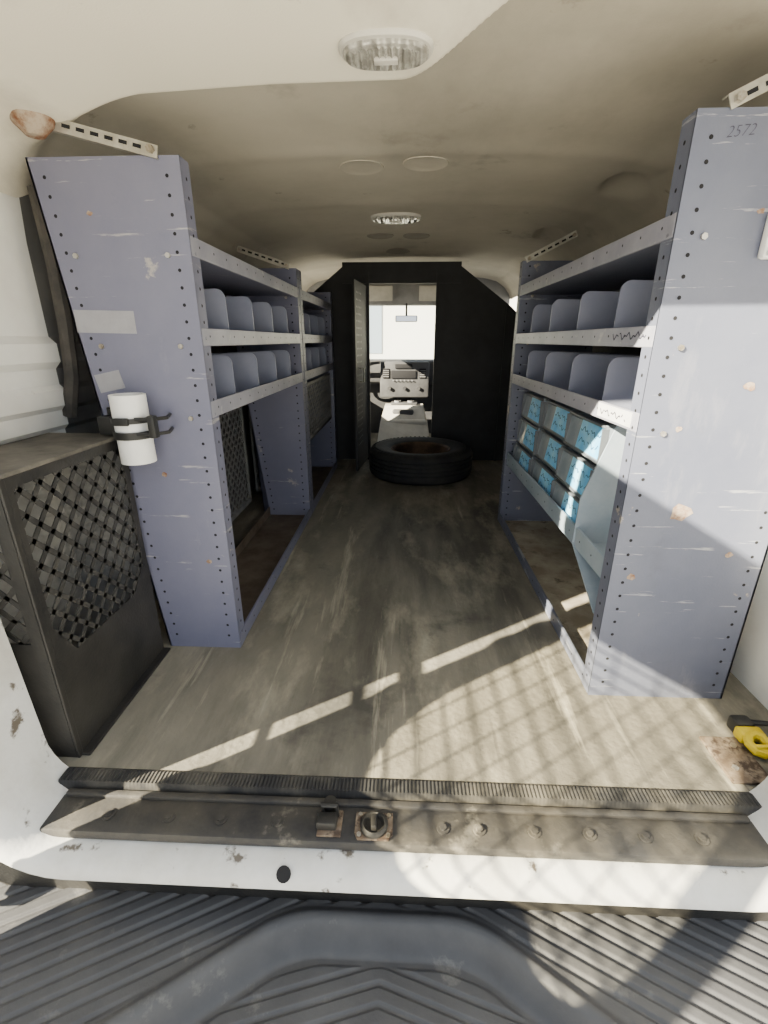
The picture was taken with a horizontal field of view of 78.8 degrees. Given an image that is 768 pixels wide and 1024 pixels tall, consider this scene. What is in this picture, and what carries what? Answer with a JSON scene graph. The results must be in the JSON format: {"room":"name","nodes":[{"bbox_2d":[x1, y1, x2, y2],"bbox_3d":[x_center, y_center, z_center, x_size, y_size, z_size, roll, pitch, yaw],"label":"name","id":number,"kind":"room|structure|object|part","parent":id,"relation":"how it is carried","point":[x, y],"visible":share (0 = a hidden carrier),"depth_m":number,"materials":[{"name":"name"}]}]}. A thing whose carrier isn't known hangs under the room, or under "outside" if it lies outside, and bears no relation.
{"room":"vehicle interior","nodes":[
{"label":"vehicle interior","id":0,"kind":"room"},
{"bbox_2d":[0,185,259,588],"bbox_3d":[-0.769,-0.403,1.985,0.131,1.517,2.788,1,20,2],"label":"wall","id":1,"kind":"structure","parent":0,"point":[46,386],"depth_m":1.07,"materials":[{"name":"white metal"}]},
{"bbox_2d":[0,619,767,921],"bbox_3d":[0.026,0.054,0.666,1.918,1.546,0.163,1,20,2],"label":"trim","id":2,"kind":"structure","parent":1,"relation":"attached to","point":[30,771],"depth_m":0.82,"materials":[{"name":"white painted metal"}]},
{"bbox_2d":[39,788,767,867],"bbox_3d":[0.026,0.580,0.863,1.312,0.031,0.080,1,20,2],"label":"plate","id":3,"kind":"object","parent":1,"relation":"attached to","point":[589,834],"visible":1,"depth_m":0.85,"materials":[{"name":"metal"}]},
{"bbox_2d":[316,795,343,837],"bbox_3d":[-0.099,0.555,0.857,0.045,0.036,0.061,1,20,2],"label":"latch","id":4,"kind":"object","parent":3,"relation":"attached to","point":[329,820],"depth_m":0.85,"materials":[{"name":"black metal"}]},
{"bbox_3d":[-0.099,0.571,0.857,0.044,0.005,0.049,1,20,2],"label":"plate","id":5,"kind":"part","parent":4,"relation":"part of","materials":[{"name":"grey metal"}]},
{"bbox_2d":[354,810,392,840],"bbox_3d":[-0.018,0.567,0.849,0.068,0.020,0.051,1,20,2],"label":"mounting plate","id":6,"kind":"object","parent":3,"relation":"on","point":[373,825],"depth_m":0.84,"materials":[{"name":"metal"}]},
{"bbox_2d":[360,810,387,838],"bbox_3d":[-0.018,0.564,0.849,0.051,0.015,0.051,1,20,2],"label":"socket","id":7,"kind":"object","parent":6,"relation":"attached to","point":[373,824],"depth_m":0.84,"materials":[{"name":"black metal"}]},
{"bbox_2d":[0,0,767,298],"bbox_3d":[0.106,-1.253,2.217,1.837,0.244,3.989,1,20,2],"label":"ceiling","id":8,"kind":"structure","parent":0,"point":[551,120],"depth_m":1.01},
{"bbox_2d":[10,109,54,139],"bbox_3d":[-0.672,-0.739,0.895,0.079,0.032,0.079,1,20,2],"label":"cap","id":9,"kind":"object","parent":8,"relation":"attached to","point":[35,125],"depth_m":0.88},
{"bbox_2d":[53,120,158,159],"bbox_3d":[-0.558,-0.737,0.916,0.231,0.076,0.026,1,20,2],"label":"strut","id":10,"kind":"object","parent":8,"relation":"attached to","point":[67,128],"visible":0.79,"depth_m":0.91,"materials":[{"name":"metal"}]},
{"bbox_2d":[339,160,383,174],"bbox_3d":[-0.068,-1.043,1.412,0.139,0.008,0.139,1,20,2],"label":"plug","id":11,"kind":"object","parent":8,"relation":"attached to","point":[353,167],"visible":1,"depth_m":1.41,"materials":[{"name":"beige plastic"}]},
{"bbox_2d":[369,286,391,300],"bbox_3d":[-0.112,-1.761,3.765,0.361,0.111,0.046,1,20,2],"label":"sun visor","id":12,"kind":"object","parent":8,"relation":"attached to","point":[376,293],"visible":0.56,"depth_m":3.75,"materials":[{"name":"beige fabric"}]},
{"bbox_2d":[367,233,393,238],"bbox_3d":[-0.019,-1.380,2.335,0.139,0.011,0.164,1,20,2],"label":"plug","id":13,"kind":"object","parent":8,"relation":"attached to","point":[375,235],"visible":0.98,"depth_m":2.34,"materials":[{"name":"beige plastic"}]},
{"bbox_2d":[338,28,433,70],"bbox_3d":[0.003,-0.729,0.742,0.151,0.023,0.102,1,20,2],"label":"recessed light","id":14,"kind":"object","parent":8,"relation":"in","point":[375,49],"visible":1,"depth_m":0.72,"materials":[{"name":"grey"}]},
{"bbox_2d":[374,56,397,65],"bbox_3d":[0.003,-0.722,0.747,0.038,0.006,0.015,1,20,2],"label":"switch","id":15,"kind":"object","parent":14,"relation":"attached to","point":[378,60],"depth_m":0.74,"materials":[{"name":"grey plastic"}]},
{"bbox_2d":[371,212,420,223],"bbox_3d":[0.051,-1.241,1.981,0.213,0.023,0.139,1,20,2],"label":"recessed light","id":16,"kind":"object","parent":8,"relation":"in","point":[390,217],"visible":1,"depth_m":1.94,"materials":[{"name":"grey"}]},
{"bbox_2d":[386,248,409,253],"bbox_3d":[0.082,-1.529,2.739,0.148,0.012,0.197,1,20,2],"label":"plug","id":17,"kind":"object","parent":8,"relation":"attached to","point":[392,250],"visible":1,"depth_m":2.72,"materials":[{"name":"beige plastic"}]},
{"bbox_2d":[307,277,509,305],"bbox_3d":[0.179,-1.822,3.847,1.689,0.221,0.123,1,20,2],"label":"trim","id":18,"kind":"structure","parent":8,"relation":"attached to","point":[402,294],"depth_m":3.79,"materials":[{"name":"grey plastic"}]},
{"bbox_2d":[395,303,416,321],"bbox_3d":[0.183,-1.630,3.819,0.180,0.144,0.076,1,20,2],"label":"mirror","id":19,"kind":"object","parent":18,"relation":"attached to","point":[398,318],"visible":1,"depth_m":3.80,"materials":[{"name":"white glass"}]},
{"bbox_2d":[403,233,429,238],"bbox_3d":[0.162,-1.385,2.343,0.139,0.010,0.164,1,20,2],"label":"plug","id":20,"kind":"object","parent":8,"relation":"attached to","point":[409,235],"visible":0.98,"depth_m":2.33,"materials":[{"name":"beige plastic"}]},
{"bbox_2d":[403,156,448,171],"bbox_3d":[0.123,-1.031,1.382,0.139,0.009,0.139,1,20,2],"label":"plug","id":21,"kind":"object","parent":8,"relation":"attached to","point":[419,163],"visible":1,"depth_m":1.38,"materials":[{"name":"beige plastic"}]},
{"bbox_2d":[419,285,435,300],"bbox_3d":[0.461,-1.752,3.742,0.361,0.111,0.046,1,20,2],"label":"sun visor","id":22,"kind":"object","parent":8,"relation":"attached to","point":[426,292],"visible":0.44,"depth_m":3.74,"materials":[{"name":"beige fabric"}]},
{"bbox_2d":[0,882,767,1023],"bbox_3d":[0.018,1.008,0.834,1.837,0.484,0.443,1,20,2],"label":"bumper cover","id":23,"kind":"object","parent":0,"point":[68,955],"visible":0.87,"depth_m":0.81,"materials":[{"name":"plastic"}]},
{"bbox_2d":[58,433,767,791],"bbox_3d":[0.111,-0.120,2.749,1.738,0.033,3.936,1,20,2],"label":"floor","id":24,"kind":"structure","parent":0,"point":[403,633],"depth_m":1.18,"materials":[{"name":"grey wood"}]},
{"bbox_2d":[0,433,170,757],"bbox_3d":[-0.714,0.162,1.050,0.209,0.611,0.376,1,20,2],"label":"cover","id":25,"kind":"object","parent":24,"relation":"on","point":[79,616],"visible":0.92,"depth_m":1.00,"materials":[{"name":"black metal"}]},
{"bbox_3d":[-0.732,0.229,0.880,0.180,0.603,0.005,1,20,2],"label":"panel","id":26,"kind":"part","parent":25,"relation":"part of","materials":[{"name":"black metal"}]},
{"bbox_3d":[-0.722,-0.121,0.946,0.189,0.008,0.376,1,20,2],"label":"panel","id":27,"kind":"part","parent":25,"relation":"part of","materials":[{"name":"grey metal"}]},
{"bbox_3d":[-0.726,0.166,1.051,0.184,0.603,0.361,1,20,2],"label":"panel","id":28,"kind":"part","parent":25,"relation":"part of","materials":[{"name":"grey metal"}]},
{"bbox_2d":[25,155,311,647],"bbox_3d":[-0.540,-0.350,1.639,0.316,1.164,1.092,1,20,2],"label":"shelving unit","id":29,"kind":"object","parent":24,"relation":"on","point":[122,232],"depth_m":1.15,"materials":[{"name":"paint"}]},
{"bbox_3d":[-0.620,-0.423,1.038,0.136,0.049,0.001,1,20,2],"label":"tape strip","id":30,"kind":"part","parent":29,"relation":"part of","materials":[{"name":"white paper"}]},
{"bbox_3d":[-0.636,-0.302,1.083,0.068,0.052,0.001,1,20,2],"label":"tape strip","id":31,"kind":"part","parent":29,"relation":"part of","materials":[{"name":"white paper"}]},
{"bbox_2d":[108,393,156,465],"bbox_3d":[-0.572,-0.190,1.067,0.075,0.153,0.075,1,20,2],"label":"canister","id":32,"kind":"object","parent":29,"relation":"attached to","point":[122,405],"visible":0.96,"depth_m":1.04,"materials":[{"name":"white plastic"}]},
{"bbox_2d":[97,407,173,440],"bbox_3d":[-0.570,-0.202,1.065,0.168,0.062,0.098,1,20,2],"label":"clamp","id":33,"kind":"object","parent":29,"relation":"attached to","point":[106,423],"visible":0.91,"depth_m":1.04,"materials":[{"name":"black"}]},
{"bbox_3d":[-0.519,-0.427,1.591,0.271,0.051,1.036,1,20,2],"label":"shelf","id":34,"kind":"part","parent":29,"relation":"part of","materials":[{"name":"metal"}]},
{"bbox_3d":[-0.670,-0.159,1.756,0.011,0.562,0.918,1,20,2],"label":"mesh guard","id":35,"kind":"part","parent":29,"relation":"part of","materials":[{"name":"grey metal"}]},
{"bbox_3d":[-0.519,-0.748,1.473,0.271,0.051,1.036,1,20,2],"label":"shelf","id":36,"kind":"part","parent":29,"relation":"part of","materials":[{"name":"metal"}]},
{"bbox_3d":[-0.519,-0.578,1.535,0.271,0.051,1.036,1,20,2],"label":"shelf","id":37,"kind":"part","parent":29,"relation":"part of","materials":[{"name":"metal"}]},
{"bbox_2d":[237,246,289,269],"bbox_3d":[-0.489,-1.032,1.893,0.212,0.087,0.026,1,20,2],"label":"strut","id":38,"kind":"object","parent":29,"relation":"attached to","point":[240,249],"visible":1,"depth_m":1.89,"materials":[{"name":"metal"}]},
{"bbox_3d":[-0.518,-0.499,2.139,0.315,1.099,0.050,1,20,2],"label":"panel","id":39,"kind":"part","parent":29,"relation":"part of","materials":[{"name":"paint"}]},
{"bbox_3d":[-0.485,0.178,1.812,0.204,0.051,1.036,1,20,2],"label":"shelf","id":40,"kind":"part","parent":29,"relation":"part of","materials":[{"name":"metal"}]},
{"bbox_2d":[248,270,336,512],"bbox_3d":[-0.491,-0.669,2.602,0.303,1.099,0.932,1,20,2],"label":"shelving unit","id":41,"kind":"object","parent":24,"relation":"on","point":[316,307],"depth_m":2.74,"materials":[{"name":"paint"}]},
{"bbox_3d":[-0.628,-0.497,2.675,0.011,0.562,0.828,1,20,2],"label":"mesh guard","id":42,"kind":"part","parent":41,"relation":"part of","materials":[{"name":"black metal"}]},
{"bbox_3d":[-0.480,-1.098,2.425,0.280,0.051,0.876,1,20,2],"label":"shelf","id":43,"kind":"part","parent":41,"relation":"part of","materials":[{"name":"metal"}]},
{"bbox_3d":[-0.480,-0.928,2.487,0.280,0.051,0.876,1,20,2],"label":"shelf","id":44,"kind":"part","parent":41,"relation":"part of","materials":[{"name":"metal"}]},
{"bbox_3d":[-0.480,-0.777,2.543,0.280,0.051,0.876,1,20,2],"label":"shelf","id":45,"kind":"part","parent":41,"relation":"part of","materials":[{"name":"metal"}]},
{"bbox_2d":[307,373,331,440],"bbox_3d":[-0.461,-0.605,2.606,0.216,0.279,0.754,1,20,2],"label":"mesh panel","id":46,"kind":"object","parent":41,"relation":"on","point":[316,423],"visible":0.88,"depth_m":2.58,"materials":[{"name":"grey metal"}]},
{"bbox_3d":[-0.472,-0.817,3.017,0.302,1.091,0.050,1,20,2],"label":"panel","id":47,"kind":"part","parent":41,"relation":"part of","materials":[{"name":"paint"}]},
{"bbox_3d":[-0.463,-0.172,2.765,0.245,0.051,0.876,1,20,2],"label":"shelf","id":48,"kind":"part","parent":41,"relation":"part of","materials":[{"name":"metal"}]},
{"bbox_2d":[370,359,433,432],"bbox_3d":[0.183,-1.110,4.198,1.624,0.825,0.530,1,20,2],"label":"dashboard","id":49,"kind":"object","parent":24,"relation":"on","point":[404,380],"visible":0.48,"depth_m":4.09,"materials":[{"name":"plastic"}]},
{"bbox_2d":[383,368,388,377],"bbox_3d":[0.018,-1.201,4.049,0.057,0.082,0.023,1,20,2],"label":"vent","id":50,"kind":"object","parent":49,"relation":"attached to","point":[385,370],"depth_m":4.04,"materials":[{"name":"black"}]},
{"bbox_2d":[419,369,425,377],"bbox_3d":[0.334,-1.197,4.036,0.057,0.082,0.023,1,20,2],"label":"vent","id":51,"kind":"object","parent":49,"relation":"attached to","point":[422,372],"depth_m":4.03,"materials":[{"name":"black"}]},
{"bbox_2d":[377,400,428,441],"bbox_3d":[0.168,-0.759,3.963,0.443,0.328,0.426,1,20,2],"label":"engine cover","id":52,"kind":"object","parent":24,"relation":"on","point":[399,419],"visible":0.88,"depth_m":3.90,"materials":[{"name":"plastic"}]},
{"bbox_2d":[391,400,416,414],"bbox_3d":[0.172,-0.886,4.021,0.230,0.132,0.197,1,20,2],"label":"cup holder","id":53,"kind":"object","parent":52,"relation":"on","point":[398,407],"depth_m":3.97,"materials":[{"name":"plastic"}]},
{"bbox_2d":[58,767,761,815],"bbox_3d":[0.045,0.546,0.914,1.378,0.029,0.037,1,20,2],"label":"threshold strip","id":54,"kind":"object","parent":24,"relation":"on","point":[441,791],"visible":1,"depth_m":0.91,"materials":[{"name":"black metal"}]},
{"bbox_2d":[314,261,515,470],"bbox_3d":[0.133,-0.924,3.021,1.640,1.287,0.410,1,20,2],"label":"wall","id":55,"kind":"structure","parent":24,"relation":"on","point":[474,334],"depth_m":3.13,"materials":[{"name":"black metal"}]},
{"bbox_3d":[-0.387,-0.985,3.223,0.582,1.263,0.033,1,20,2],"label":"panel","id":56,"kind":"part","parent":55,"relation":"part of","materials":[{"name":"black metal"}]},
{"bbox_3d":[-0.130,-0.863,3.035,0.051,1.132,0.381,3,20,8],"label":"door","id":57,"kind":"part","parent":55,"relation":"part of","materials":[{"name":"grey plastic"}]},
{"bbox_3d":[0.113,-1.536,2.998,0.763,0.123,0.016,1,20,2],"label":"header panel","id":58,"kind":"part","parent":55,"relation":"part of","materials":[{"name":"black metal"}]},
{"bbox_3d":[0.649,-0.970,3.182,0.623,1.263,0.033,1,20,2],"label":"panel","id":59,"kind":"part","parent":55,"relation":"part of","materials":[{"name":"black metal"}]},
{"bbox_2d":[369,436,472,485],"bbox_3d":[0.236,-0.343,3.038,0.664,0.187,0.664,1,20,2],"label":"spare tire","id":60,"kind":"object","parent":24,"relation":"on","point":[421,461],"visible":1,"depth_m":2.81,"materials":[{"name":"rubber"}]},
{"bbox_2d":[498,107,767,698],"bbox_3d":[0.686,-0.302,1.505,0.324,1.168,1.209,1,20,2],"label":"shelving unit","id":61,"kind":"object","parent":24,"relation":"on","point":[651,587],"visible":0.98,"depth_m":1.01,"materials":[{"name":"paint"}]},
{"bbox_2d":[513,442,536,473],"bbox_3d":[0.685,-0.209,1.927,0.249,0.102,0.276,1,20,2],"label":"bin","id":62,"kind":"object","parent":61,"relation":"on","point":[523,456],"visible":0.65,"depth_m":1.93,"materials":[{"name":"plastic"}]},
{"bbox_2d":[516,417,543,454],"bbox_3d":[0.697,-0.311,1.890,0.249,0.102,0.276,1,20,2],"label":"bin","id":63,"kind":"object","parent":62,"relation":"on","point":[527,435],"visible":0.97,"depth_m":1.89,"materials":[{"name":"plastic"}]},
{"bbox_2d":[521,391,549,426],"bbox_3d":[0.705,-0.412,1.852,0.249,0.102,0.276,1,20,2],"label":"bin","id":64,"kind":"object","parent":63,"relation":"on","point":[533,403],"visible":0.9,"depth_m":1.85,"materials":[{"name":"plastic"}]},
{"bbox_2d":[530,457,556,495],"bbox_3d":[0.680,-0.112,1.662,0.249,0.102,0.276,1,20,2],"label":"bin","id":65,"kind":"object","parent":61,"relation":"on","point":[540,472],"visible":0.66,"depth_m":1.68,"materials":[{"name":"plastic"}]},
{"bbox_2d":[536,429,565,471],"bbox_3d":[0.695,-0.213,1.624,0.249,0.102,0.276,1,20,2],"label":"bin","id":66,"kind":"object","parent":65,"relation":"on","point":[548,444],"visible":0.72,"depth_m":1.65,"materials":[{"name":"plastic"}]},
{"bbox_2d":[542,399,577,440],"bbox_3d":[0.704,-0.315,1.586,0.249,0.102,0.276,1,20,2],"label":"bin","id":67,"kind":"object","parent":66,"relation":"on","point":[555,412],"visible":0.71,"depth_m":1.61,"materials":[{"name":"plastic"}]},
{"bbox_3d":[0.712,-0.477,2.057,0.321,1.115,0.050,1,20,2],"label":"panel","id":68,"kind":"part","parent":61,"relation":"part of","materials":[{"name":"paint"}]},
{"bbox_3d":[0.686,0.227,1.680,0.321,0.051,1.153,1,20,2],"label":"shelf","id":69,"kind":"part","parent":61,"relation":"part of","materials":[{"name":"metal"}]},
{"bbox_2d":[524,231,577,261],"bbox_3d":[0.651,-1.033,1.820,0.194,0.110,0.026,1,20,2],"label":"strut","id":70,"kind":"object","parent":61,"relation":"attached to","point":[572,235],"visible":1,"depth_m":1.82,"materials":[{"name":"metal"}]},
{"bbox_3d":[0.688,-0.045,1.579,0.309,0.055,1.148,1,20,2],"label":"shelf","id":71,"kind":"part","parent":61,"relation":"part of","materials":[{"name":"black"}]},
{"bbox_2d":[550,478,579,522],"bbox_3d":[0.661,-0.014,1.397,0.249,0.102,0.276,1,20,2],"label":"bin","id":72,"kind":"object","parent":61,"relation":"on","point":[562,495],"visible":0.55,"depth_m":1.42,"materials":[{"name":"plastic"}]},
{"bbox_2d":[555,445,596,497],"bbox_3d":[0.669,-0.116,1.359,0.249,0.102,0.276,1,20,2],"label":"bin","id":73,"kind":"object","parent":72,"relation":"on","point":[574,470],"visible":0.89,"depth_m":1.38,"materials":[{"name":"plastic"}]},
{"bbox_2d":[563,410,616,463],"bbox_3d":[0.683,-0.217,1.321,0.249,0.102,0.276,1,20,2],"label":"bin","id":74,"kind":"object","parent":73,"relation":"on","point":[587,434],"visible":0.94,"depth_m":1.31,"materials":[{"name":"plastic"}]},
{"bbox_3d":[0.686,-0.378,1.458,0.321,0.051,1.153,1,20,2],"label":"shelf","id":75,"kind":"part","parent":61,"relation":"part of","materials":[{"name":"metal"}]},
{"bbox_3d":[0.686,-0.529,1.402,0.321,0.051,1.153,1,20,2],"label":"shelf","id":76,"kind":"part","parent":61,"relation":"part of","materials":[{"name":"metal"}]},
{"bbox_3d":[0.686,-0.699,1.339,0.321,0.051,1.153,1,20,2],"label":"shelf","id":77,"kind":"part","parent":61,"relation":"part of","materials":[{"name":"metal"}]},
{"bbox_3d":[0.666,0.005,1.144,0.309,0.447,0.198,1,20,2],"label":"bin panel","id":78,"kind":"part","parent":61,"relation":"part of","materials":[{"name":"grey metal"}]},
{"bbox_3d":[0.663,-0.102,0.961,0.321,1.168,0.050,1,20,2],"label":"panel","id":79,"kind":"part","parent":61,"relation":"part of","materials":[{"name":"paint"}]},
{"bbox_2d":[722,74,767,109],"bbox_3d":[0.662,-0.698,0.718,0.239,0.127,0.026,1,20,2],"label":"strut","id":80,"kind":"object","parent":61,"relation":"attached to","point":[759,86],"visible":1,"depth_m":0.73,"materials":[{"name":"metal"}]},
{"bbox_2d":[758,215,767,259],"bbox_3d":[0.671,-0.469,0.788,0.048,0.074,0.030,1,20,2],"label":"clip","id":81,"kind":"object","parent":61,"relation":"attached to","point":[763,250],"visible":1,"depth_m":0.80,"materials":[{"name":"white plastic"}]},
{"bbox_2d":[699,736,767,784],"bbox_3d":[0.729,0.512,0.969,0.082,0.010,0.115,1,20,2],"label":"floor plate","id":82,"kind":"object","parent":24,"relation":"on","point":[738,764],"visible":1,"depth_m":0.96,"materials":[{"name":"metal"}]},
{"bbox_2d":[727,715,767,758],"bbox_3d":[0.811,0.477,1.003,0.097,0.052,0.102,1,20,2],"label":"tool","id":83,"kind":"object","parent":24,"relation":"on","point":[743,728],"visible":1,"depth_m":1.00,"materials":[{"name":"yellow plastic"}]},
{"bbox_2d":[370,297,516,358],"bbox_3d":[0.558,-4.871,12.289,19.680,3.608,0.279,1,20,2],"label":"sky","id":84,"kind":"structure","parent":0,"point":[389,339],"depth_m":12.24,"materials":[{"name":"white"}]},
{"bbox_2d":[592,290,767,709],"bbox_3d":[0.960,-0.378,1.917,0.082,1.517,2.788,1,20,2],"label":"wall","id":85,"kind":"structure","parent":0,"point":[750,662],"depth_m":1.15,"materials":[{"name":"white metal"}]}
]}

